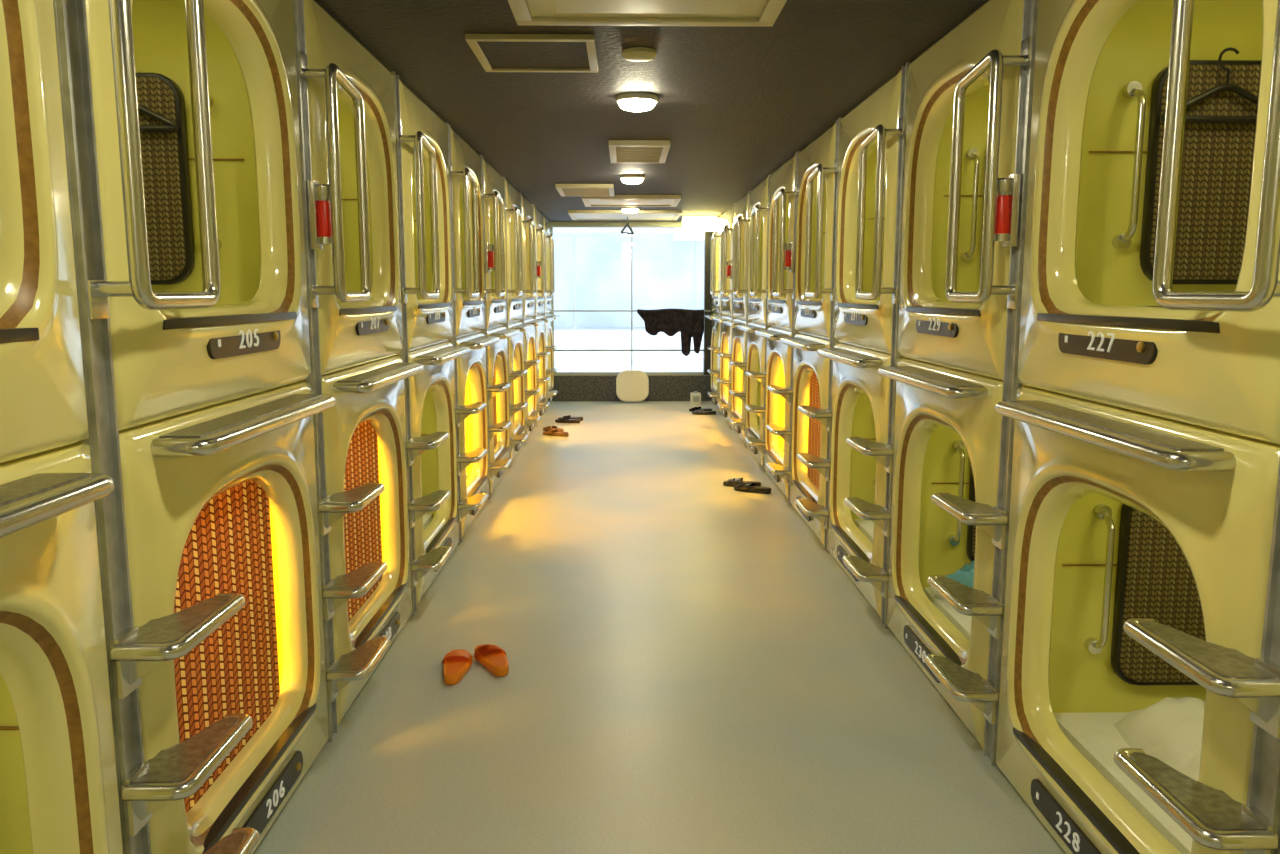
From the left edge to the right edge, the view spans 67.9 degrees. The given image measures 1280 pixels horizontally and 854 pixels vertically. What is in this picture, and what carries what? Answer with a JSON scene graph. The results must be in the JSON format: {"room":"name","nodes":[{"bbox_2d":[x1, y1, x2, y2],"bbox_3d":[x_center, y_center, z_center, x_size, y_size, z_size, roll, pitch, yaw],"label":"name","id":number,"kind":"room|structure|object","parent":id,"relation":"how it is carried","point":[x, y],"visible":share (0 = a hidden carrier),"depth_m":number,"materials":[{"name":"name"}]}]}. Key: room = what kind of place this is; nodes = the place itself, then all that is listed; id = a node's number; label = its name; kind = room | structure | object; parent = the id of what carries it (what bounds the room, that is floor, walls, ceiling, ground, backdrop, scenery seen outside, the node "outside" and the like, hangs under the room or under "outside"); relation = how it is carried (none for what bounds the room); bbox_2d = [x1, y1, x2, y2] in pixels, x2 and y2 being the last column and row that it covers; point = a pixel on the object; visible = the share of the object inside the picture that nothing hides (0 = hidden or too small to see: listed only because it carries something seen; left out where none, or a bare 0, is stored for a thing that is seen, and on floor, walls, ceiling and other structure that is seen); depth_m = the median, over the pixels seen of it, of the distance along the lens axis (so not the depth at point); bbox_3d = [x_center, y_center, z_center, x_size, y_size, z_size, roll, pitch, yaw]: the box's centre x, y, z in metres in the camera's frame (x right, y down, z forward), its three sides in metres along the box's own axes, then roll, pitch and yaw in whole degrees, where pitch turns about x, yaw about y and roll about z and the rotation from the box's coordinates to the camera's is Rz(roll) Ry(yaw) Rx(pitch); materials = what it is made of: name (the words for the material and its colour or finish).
{"room":"capsule hotel corridor","nodes":[
{"label":"capsule hotel corridor","id":0,"kind":"room"},
{"bbox_2d":[553,312,712,400],"bbox_3d":[-0.106,-1.419,11.777,5.920,2.200,0.120,0,8,-1],"label":"wall","id":1,"kind":"structure","parent":0,"point":[569,388],"depth_m":11.85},
{"bbox_2d":[550,221,710,375],"bbox_3d":[-0.116,-1.576,11.745,2.000,1.879,0.100,0,8,-1],"label":"frame","id":2,"kind":"object","parent":1,"relation":"attached to","point":[554,224],"visible":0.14,"depth_m":11.69,"materials":[{"name":"grey metal"}]},
{"bbox_2d":[552,231,712,374],"bbox_3d":[-0.112,-1.542,11.715,1.992,1.800,0.169,0,8,-1],"label":"jamb","id":3,"kind":"object","parent":1,"relation":"attached to","point":[707,234],"depth_m":11.68,"materials":[{"name":"grey"}]},
{"bbox_2d":[637,308,703,355],"bbox_3d":[0.376,-1.160,11.657,0.820,0.580,0.076,0,8,-1],"label":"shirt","id":4,"kind":"object","parent":1,"relation":"hanging from","point":[690,323],"visible":0.99,"depth_m":11.63,"materials":[{"name":"fabric"}]},
{"bbox_2d":[316,0,986,221],"bbox_3d":[0.003,-1.582,4.740,6.120,0.100,14.010,0,8,-1],"label":"ceiling","id":5,"kind":"structure","parent":0,"point":[735,104],"depth_m":3.95,"materials":[{"name":"grey paint"}]},
{"bbox_2d":[465,34,597,71],"bbox_3d":[-0.371,-1.332,3.401,0.430,0.018,0.480,0,8,-1],"label":"access hatch","id":6,"kind":"object","parent":5,"relation":"attached to","point":[494,52],"visible":1,"depth_m":3.34,"materials":[{"name":"beige"}]},
{"bbox_2d":[555,184,613,195],"bbox_3d":[-0.447,-1.964,7.896,0.460,0.030,0.700,0,8,-1],"label":"ceiling vent","id":7,"kind":"object","parent":5,"relation":"attached to","point":[563,189],"depth_m":7.75,"materials":[{"name":"beige plastic"}]},
{"bbox_2d":[568,210,681,219],"bbox_3d":[-0.168,-2.330,10.475,1.200,0.030,1.000,0,8,-1],"label":"ceiling access panel","id":8,"kind":"object","parent":5,"relation":"attached to","point":[574,214],"visible":0.98,"depth_m":10.30,"materials":[{"name":"beige"}]},
{"bbox_2d":[621,217,633,234],"bbox_3d":[-0.135,-2.261,10.634,0.035,0.210,0.324,4,9,24],"label":"clothes hanger","id":9,"kind":"object","parent":8,"relation":"hanging from","point":[626,225],"visible":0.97,"depth_m":10.62,"materials":[{"name":"black plastic"}]},
{"bbox_2d":[621,207,638,212],"bbox_3d":[-0.100,-2.196,9.637,0.184,0.060,0.184,0,8,-1],"label":"recessed light","id":10,"kind":"object","parent":5,"relation":"attached to","point":[625,209],"depth_m":9.57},
{"bbox_2d":[582,195,680,206],"bbox_3d":[-0.081,-2.089,8.793,0.880,0.035,0.800,0,8,-1],"label":"ceiling vent","id":11,"kind":"object","parent":5,"relation":"attached to","point":[616,200],"depth_m":8.68,"materials":[{"name":"beige plastic"}]},
{"bbox_2d":[620,174,643,183],"bbox_3d":[-0.058,-1.824,7.013,0.184,0.060,0.184,0,8,-1],"label":"ceiling light","id":12,"kind":"object","parent":5,"relation":"attached to","point":[626,178],"depth_m":6.95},
{"bbox_2d":[616,92,657,111],"bbox_3d":[-0.013,-1.422,4.182,0.184,0.060,0.184,0,8,-1],"label":"ceiling light","id":13,"kind":"object","parent":5,"relation":"attached to","point":[633,101],"depth_m":4.12,"materials":[{"name":"white glass"}]},
{"bbox_2d":[622,47,656,61],"bbox_3d":[-0.003,-1.326,3.398,0.124,0.029,0.124,0,8,-1],"label":"smoke detector","id":14,"kind":"object","parent":5,"relation":"attached to","point":[635,54],"visible":1,"depth_m":3.36,"materials":[{"name":"beige plastic"}]},
{"bbox_2d":[609,140,670,162],"bbox_3d":[-0.008,-1.660,5.749,0.350,0.030,0.750,0,8,-1],"label":"ceiling vent","id":15,"kind":"object","parent":5,"relation":"attached to","point":[621,151],"depth_m":5.61,"materials":[{"name":"beige plastic"}]},
{"bbox_2d":[508,0,786,26],"bbox_3d":[0.023,-1.205,2.562,0.790,0.035,0.770,0,8,-1],"label":"air conditioner","id":16,"kind":"object","parent":5,"relation":"attached to","point":[762,13],"depth_m":2.82,"materials":[{"name":"beige plastic"}]},
{"bbox_2d":[682,215,717,230],"bbox_3d":[0.674,-2.291,10.696,0.390,0.170,0.100,0,8,-1],"label":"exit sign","id":17,"kind":"object","parent":5,"relation":"attached to","point":[689,222],"visible":1,"depth_m":10.65,"materials":[{"name":"white plastic"}]},
{"bbox_2d":[254,401,1064,853],"bbox_3d":[0.003,0.695,5.064,6.120,0.100,14.010,0,8,-1],"label":"floor","id":18,"kind":"structure","parent":0,"point":[692,669],"depth_m":3.20,"materials":[{"name":"plastic"}]},
{"bbox_2d":[0,442,122,853],"bbox_3d":[-1.811,0.108,1.025,2.049,2.198,1.144,0,8,-1],"label":"capsule","id":19,"kind":"object","parent":18,"relation":"on","point":[59,794],"visible":0.98,"depth_m":1.53,"materials":[{"name":"beige plastic"}]},
{"bbox_2d":[0,0,88,463],"bbox_3d":[-1.826,-0.439,0.958,2.021,1.100,1.122,0,8,-1],"label":"capsule","id":20,"kind":"object","parent":19,"relation":"on","point":[43,406],"visible":1,"depth_m":1.43,"materials":[{"name":"beige plastic"}]},
{"bbox_2d":[53,0,335,853],"bbox_3d":[-1.829,-0.051,2.143,2.049,2.198,1.144,0,8,-1],"label":"capsule","id":21,"kind":"object","parent":18,"relation":"on","point":[208,529],"visible":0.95,"depth_m":1.95,"materials":[{"name":"beige plastic"}]},
{"bbox_2d":[85,0,310,430],"bbox_3d":[-1.843,-0.598,2.077,2.021,1.100,1.122,0,8,-1],"label":"capsule","id":22,"kind":"object","parent":21,"relation":"on","point":[195,102],"visible":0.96,"depth_m":2.42,"materials":[{"name":"beige plastic"}]},
{"bbox_2d":[174,481,279,812],"bbox_3d":[-0.994,0.484,2.249,0.004,0.674,0.692,0,8,-1],"label":"blind","id":23,"kind":"object","parent":21,"relation":"hanging from","point":[228,548],"depth_m":2.31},
{"bbox_2d":[293,0,423,741],"bbox_3d":[-1.847,-0.210,3.262,2.049,2.198,1.144,0,8,-1],"label":"capsule","id":24,"kind":"object","parent":18,"relation":"on","point":[360,441],"visible":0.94,"depth_m":3.05,"materials":[{"name":"beige plastic"}]},
{"bbox_2d":[299,0,402,375],"bbox_3d":[-1.861,-0.757,3.196,2.021,1.100,1.122,0,8,-1],"label":"capsule","id":25,"kind":"object","parent":24,"relation":"on","point":[352,192],"visible":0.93,"depth_m":3.06,"materials":[{"name":"beige plastic"}]},
{"bbox_2d":[344,421,381,620],"bbox_3d":[-1.012,0.325,3.368,0.004,0.674,0.692,0,8,-1],"label":"blind","id":26,"kind":"object","parent":24,"relation":"hanging from","point":[362,528],"depth_m":3.48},
{"bbox_2d":[391,71,470,615],"bbox_3d":[-1.865,-0.368,4.381,2.049,2.198,1.144,0,8,-1],"label":"capsule","id":27,"kind":"object","parent":18,"relation":"on","point":[430,415],"visible":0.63,"depth_m":4.19,"materials":[{"name":"beige plastic"}]},
{"bbox_2d":[397,79,452,351],"bbox_3d":[-1.879,-0.915,4.314,2.021,1.100,1.122,0,8,-1],"label":"capsule","id":28,"kind":"object","parent":27,"relation":"on","point":[422,134],"visible":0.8,"depth_m":4.09,"materials":[{"name":"beige plastic"}]},
{"bbox_2d":[441,650,472,684],"bbox_3d":[-0.662,0.849,3.424,0.108,0.056,0.270,-1,8,-4],"label":"slipper","id":29,"kind":"object","parent":18,"relation":"on","point":[457,663],"visible":1,"depth_m":3.40,"materials":[{"name":"orange rubber"}]},
{"bbox_2d":[446,123,499,544],"bbox_3d":[-1.882,-0.527,5.500,2.049,2.198,1.144,0,8,-1],"label":"capsule","id":30,"kind":"object","parent":18,"relation":"on","point":[469,369],"visible":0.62,"depth_m":5.28,"materials":[{"name":"beige plastic"}]},
{"bbox_2d":[449,128,484,337],"bbox_3d":[-1.897,-1.074,5.433,2.021,1.100,1.122,0,8,-1],"label":"capsule","id":31,"kind":"object","parent":30,"relation":"on","point":[465,167],"visible":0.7,"depth_m":5.19,"materials":[{"name":"beige plastic"}]},
{"bbox_2d":[474,644,508,676],"bbox_3d":[-0.539,0.840,3.486,0.108,0.056,0.270,-4,9,-25],"label":"slipper","id":32,"kind":"object","parent":18,"relation":"on","point":[493,658],"visible":1,"depth_m":3.46,"materials":[{"name":"orange leather"}]},
{"bbox_2d":[480,155,519,499],"bbox_3d":[-1.900,-0.686,6.618,2.049,2.198,1.144,0,8,-1],"label":"capsule","id":33,"kind":"object","parent":18,"relation":"on","point":[497,385],"visible":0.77,"depth_m":6.42,"materials":[{"name":"beige plastic"}]},
{"bbox_2d":[482,159,506,329],"bbox_3d":[-1.914,-1.233,6.551,2.021,1.100,1.122,0,8,-1],"label":"capsule","id":34,"kind":"object","parent":33,"relation":"on","point":[493,189],"visible":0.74,"depth_m":6.27,"materials":[{"name":"beige plastic"}]},
{"bbox_2d":[493,363,496,447],"bbox_3d":[-1.065,-0.151,6.723,0.004,0.674,0.692,0,8,-1],"label":"blind","id":35,"kind":"object","parent":33,"relation":"hanging from","point":[495,364],"depth_m":6.98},
{"bbox_2d":[503,176,533,467],"bbox_3d":[-1.918,-0.845,7.737,2.049,2.198,1.144,0,8,-1],"label":"capsule","id":36,"kind":"object","parent":18,"relation":"on","point":[516,371],"visible":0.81,"depth_m":7.55,"materials":[{"name":"beige plastic"}]},
{"bbox_2d":[505,179,522,323],"bbox_3d":[-1.932,-1.392,7.670,2.021,1.100,1.122,0,8,-1],"label":"capsule","id":37,"kind":"object","parent":36,"relation":"on","point":[513,197],"visible":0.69,"depth_m":7.40,"materials":[{"name":"beige plastic"}]},
{"bbox_2d":[520,192,544,444],"bbox_3d":[-1.935,-1.004,8.855,2.049,2.198,1.144,0,8,-1],"label":"capsule","id":38,"kind":"object","parent":18,"relation":"on","point":[529,349],"visible":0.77,"depth_m":8.70,"materials":[{"name":"beige plastic"}]},
{"bbox_2d":[522,195,535,319],"bbox_3d":[-1.950,-1.551,8.789,2.021,1.100,1.122,0,8,-1],"label":"capsule","id":39,"kind":"object","parent":38,"relation":"on","point":[528,225],"visible":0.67,"depth_m":8.52,"materials":[{"name":"beige plastic"}]},
{"bbox_2d":[532,204,553,426],"bbox_3d":[-1.953,-1.162,9.974,2.049,2.198,1.144,0,8,-1],"label":"capsule","id":40,"kind":"object","parent":18,"relation":"on","point":[541,353],"visible":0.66,"depth_m":9.86,"materials":[{"name":"beige plastic"}]},
{"bbox_2d":[534,207,546,315],"bbox_3d":[-1.968,-1.710,9.907,2.021,1.100,1.122,0,8,-1],"label":"capsule","id":41,"kind":"object","parent":40,"relation":"on","point":[541,284],"visible":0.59,"depth_m":9.62,"materials":[{"name":"beige plastic"}]},
{"bbox_2d":[543,214,560,412],"bbox_3d":[-1.971,-1.321,11.093,2.049,2.198,1.144,0,8,-1],"label":"capsule","id":42,"kind":"object","parent":18,"relation":"on","point":[550,370],"visible":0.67,"depth_m":10.91,"materials":[{"name":"beige plastic"}]},
{"bbox_2d":[544,216,554,313],"bbox_3d":[-1.985,-1.868,11.026,2.021,1.100,1.122,0,8,-1],"label":"capsule","id":43,"kind":"object","parent":42,"relation":"on","point":[550,276],"visible":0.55,"depth_m":10.80,"materials":[{"name":"beige plastic"}]},
{"bbox_2d":[543,426,563,431],"bbox_3d":[-0.842,0.017,9.285,0.270,0.056,0.108,8,11,43],"label":"slipper","id":44,"kind":"object","parent":18,"relation":"on","point":[548,427],"visible":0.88,"depth_m":9.27,"materials":[{"name":"orange leather"}]},
{"bbox_2d":[543,429,568,436],"bbox_3d":[-0.799,0.052,9.039,0.270,0.056,0.108,4,9,26],"label":"slipper","id":45,"kind":"object","parent":18,"relation":"on","point":[549,432],"visible":1,"depth_m":9.00,"materials":[{"name":"orange leather"}]},
{"bbox_2d":[555,417,579,422],"bbox_3d":[-0.754,-0.075,9.931,0.270,0.056,0.108,2,8,14],"label":"slipper","id":46,"kind":"object","parent":18,"relation":"on","point":[566,419],"visible":1,"depth_m":9.89,"materials":[{"name":"brown leather"}]},
{"bbox_2d":[558,415,582,420],"bbox_3d":[-0.737,-0.099,10.100,0.270,0.056,0.108,0,8,3],"label":"slipper","id":47,"kind":"object","parent":18,"relation":"on","point":[569,416],"visible":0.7,"depth_m":10.07,"materials":[{"name":"black leather"}]},
{"bbox_2d":[616,370,648,401],"bbox_3d":[-0.093,-0.502,11.700,0.400,0.394,0.141,0,8,-1],"label":"folding stool","id":48,"kind":"object","parent":18,"relation":"on","point":[631,385],"visible":1,"depth_m":11.67,"materials":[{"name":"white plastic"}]},
{"bbox_2d":[690,391,700,403],"bbox_3d":[0.679,-0.359,11.598,0.120,0.150,0.157,0,8,-1],"label":"air freshener","id":49,"kind":"object","parent":18,"relation":"on","point":[695,398],"visible":1,"depth_m":11.53,"materials":[{"name":"white plastic"}]},
{"bbox_2d":[689,406,711,411],"bbox_3d":[0.692,-0.206,10.845,0.270,0.060,0.108,3,9,20],"label":"sandal","id":50,"kind":"object","parent":18,"relation":"on","point":[692,409],"visible":0.87,"depth_m":10.83,"materials":[{"name":"black leather"}]},
{"bbox_2d":[692,409,715,414],"bbox_3d":[0.715,-0.171,10.598,0.270,0.060,0.108,0,8,3],"label":"sandal","id":51,"kind":"object","parent":18,"relation":"on","point":[696,412],"visible":1,"depth_m":10.56,"materials":[{"name":"black leather"}]},
{"bbox_2d":[704,213,722,414],"bbox_3d":[1.782,-1.304,10.973,2.049,2.198,1.144,0,8,-1],"label":"capsule","id":52,"kind":"object","parent":18,"relation":"on","point":[715,346],"visible":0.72,"depth_m":10.93,"materials":[{"name":"beige plastic"}]},
{"bbox_2d":[710,214,721,313],"bbox_3d":[1.796,-1.851,10.907,2.021,1.100,1.122,0,8,-1],"label":"capsule","id":53,"kind":"object","parent":52,"relation":"on","point":[715,277],"visible":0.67,"depth_m":10.59,"materials":[{"name":"beige plastic"}]},
{"bbox_2d":[712,203,734,428],"bbox_3d":[1.800,-1.145,9.854,2.049,2.198,1.144,0,8,-1],"label":"capsule","id":54,"kind":"object","parent":18,"relation":"on","point":[725,380],"visible":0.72,"depth_m":9.74,"materials":[{"name":"beige plastic"}]},
{"bbox_2d":[720,205,733,316],"bbox_3d":[1.814,-1.693,9.788,2.021,1.100,1.122,0,8,-1],"label":"capsule","id":55,"kind":"object","parent":54,"relation":"on","point":[726,291],"visible":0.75,"depth_m":9.46,"materials":[{"name":"beige plastic"}]},
{"bbox_2d":[723,190,750,447],"bbox_3d":[1.818,-0.987,8.736,2.049,2.198,1.144,0,8,-1],"label":"capsule","id":56,"kind":"object","parent":18,"relation":"on","point":[737,420],"visible":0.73,"depth_m":8.56,"materials":[{"name":"beige plastic"}]},
{"bbox_2d":[733,193,748,319],"bbox_3d":[1.831,-1.534,8.669,2.021,1.100,1.122,0,8,-1],"label":"capsule","id":57,"kind":"object","parent":56,"relation":"on","point":[741,216],"visible":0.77,"depth_m":8.37,"materials":[{"name":"beige plastic"}]},
{"bbox_2d":[723,478,760,486],"bbox_3d":[0.719,0.385,6.676,0.270,0.060,0.108,3,9,20],"label":"sandal","id":58,"kind":"object","parent":18,"relation":"on","point":[732,482],"visible":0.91,"depth_m":6.66,"materials":[{"name":"black plastic"}]},
{"bbox_2d":[734,483,770,493],"bbox_3d":[0.772,0.411,6.498,0.270,0.060,0.108,5,9,31],"label":"sandal","id":59,"kind":"object","parent":18,"relation":"on","point":[744,487],"visible":1,"depth_m":6.47,"materials":[{"name":"black plastic"}]},
{"bbox_2d":[737,174,770,471],"bbox_3d":[1.835,-0.828,7.617,2.049,2.198,1.144,0,8,-1],"label":"capsule","id":60,"kind":"object","parent":18,"relation":"on","point":[755,373],"visible":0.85,"depth_m":7.42,"materials":[{"name":"beige plastic"}]},
{"bbox_2d":[748,177,768,324],"bbox_3d":[1.849,-1.375,7.551,2.021,1.100,1.122,0,8,-1],"label":"capsule","id":61,"kind":"object","parent":60,"relation":"on","point":[759,203],"visible":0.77,"depth_m":7.26,"materials":[{"name":"beige plastic"}]},
{"bbox_2d":[755,151,799,504],"bbox_3d":[1.853,-0.669,6.498,2.049,2.198,1.144,0,8,-1],"label":"capsule","id":62,"kind":"object","parent":18,"relation":"on","point":[779,363],"visible":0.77,"depth_m":6.34,"materials":[{"name":"beige plastic"}]},
{"bbox_2d":[767,155,796,330],"bbox_3d":[1.867,-1.216,6.432,2.021,1.100,1.122,0,8,-1],"label":"capsule","id":63,"kind":"object","parent":62,"relation":"on","point":[783,188],"visible":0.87,"depth_m":6.14,"materials":[{"name":"beige plastic"}]},
{"bbox_2d":[780,117,841,552],"bbox_3d":[1.871,-0.510,5.380,2.049,2.198,1.144,0,8,-1],"label":"capsule","id":64,"kind":"object","parent":18,"relation":"on","point":[812,372],"visible":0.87,"depth_m":5.21,"materials":[{"name":"beige plastic"}]},
{"bbox_2d":[807,373,820,488],"bbox_3d":[1.035,0.028,5.459,0.004,0.674,0.692,0,8,-1],"label":"blind","id":65,"kind":"object","parent":64,"relation":"hanging from","point":[814,425],"depth_m":5.64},
{"bbox_2d":[794,123,837,339],"bbox_3d":[1.885,-1.057,5.313,2.021,1.100,1.122,0,8,-1],"label":"capsule","id":66,"kind":"object","parent":64,"relation":"on","point":[817,163],"visible":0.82,"depth_m":5.08,"materials":[{"name":"beige plastic"}]},
{"bbox_2d":[817,62,909,628],"bbox_3d":[1.889,-0.351,4.261,2.049,2.198,1.144,0,8,-1],"label":"capsule","id":67,"kind":"object","parent":18,"relation":"on","point":[863,400],"visible":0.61,"depth_m":4.07,"materials":[{"name":"beige plastic"}]},
{"bbox_2d":[834,70,903,353],"bbox_3d":[1.903,-0.898,4.195,2.021,1.100,1.122,0,8,-1],"label":"capsule","id":68,"kind":"object","parent":67,"relation":"on","point":[865,293],"visible":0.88,"depth_m":4.07,"materials":[{"name":"beige plastic"}]},
{"bbox_2d":[878,0,1037,765],"bbox_3d":[1.906,-0.193,3.142,2.049,2.198,1.144,0,8,-1],"label":"capsule","id":69,"kind":"object","parent":18,"relation":"on","point":[953,457],"visible":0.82,"depth_m":2.95,"materials":[{"name":"beige plastic"}]},
{"bbox_2d":[946,560,974,587],"bbox_3d":[1.276,0.555,3.484,0.227,0.101,0.306,-3,8,-18],"label":"towel","id":70,"kind":"object","parent":69,"relation":"in","point":[965,576],"depth_m":3.50,"materials":[{"name":"blue fabric"}]},
{"bbox_2d":[898,0,1031,380],"bbox_3d":[1.920,-0.740,3.076,2.021,1.100,1.122,0,8,-1],"label":"capsule","id":71,"kind":"object","parent":69,"relation":"on","point":[962,195],"visible":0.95,"depth_m":3.06,"materials":[{"name":"beige plastic"}]},
{"bbox_2d":[995,385,1279,853],"bbox_3d":[1.924,-0.034,2.024,2.049,2.198,1.144,0,8,-1],"label":"capsule","id":72,"kind":"object","parent":18,"relation":"on","point":[1139,712],"visible":1,"depth_m":2.19,"materials":[{"name":"beige plastic"}]},
{"bbox_2d":[1017,0,1279,445],"bbox_3d":[1.938,-0.581,1.958,2.021,1.100,1.122,0,8,-1],"label":"capsule","id":73,"kind":"object","parent":72,"relation":"on","point":[1151,283],"visible":1,"depth_m":2.37,"materials":[{"name":"beige plastic"}]},
{"bbox_2d":[1113,697,1204,780],"bbox_3d":[1.597,0.772,2.177,0.776,0.166,0.741,1,8,6],"label":"pillow","id":74,"kind":"object","parent":72,"relation":"on","point":[1169,730],"depth_m":2.38,"materials":[{"name":"white fabric"}]},
{"label":"outside","id":75,"kind":"structure","parent":0,"visible":0},
{"bbox_2d":[553,228,703,371],"bbox_3d":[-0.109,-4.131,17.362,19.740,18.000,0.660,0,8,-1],"label":"window","id":76,"kind":"structure","parent":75,"point":[592,266],"depth_m":17.54,"materials":[{"name":"glass"}]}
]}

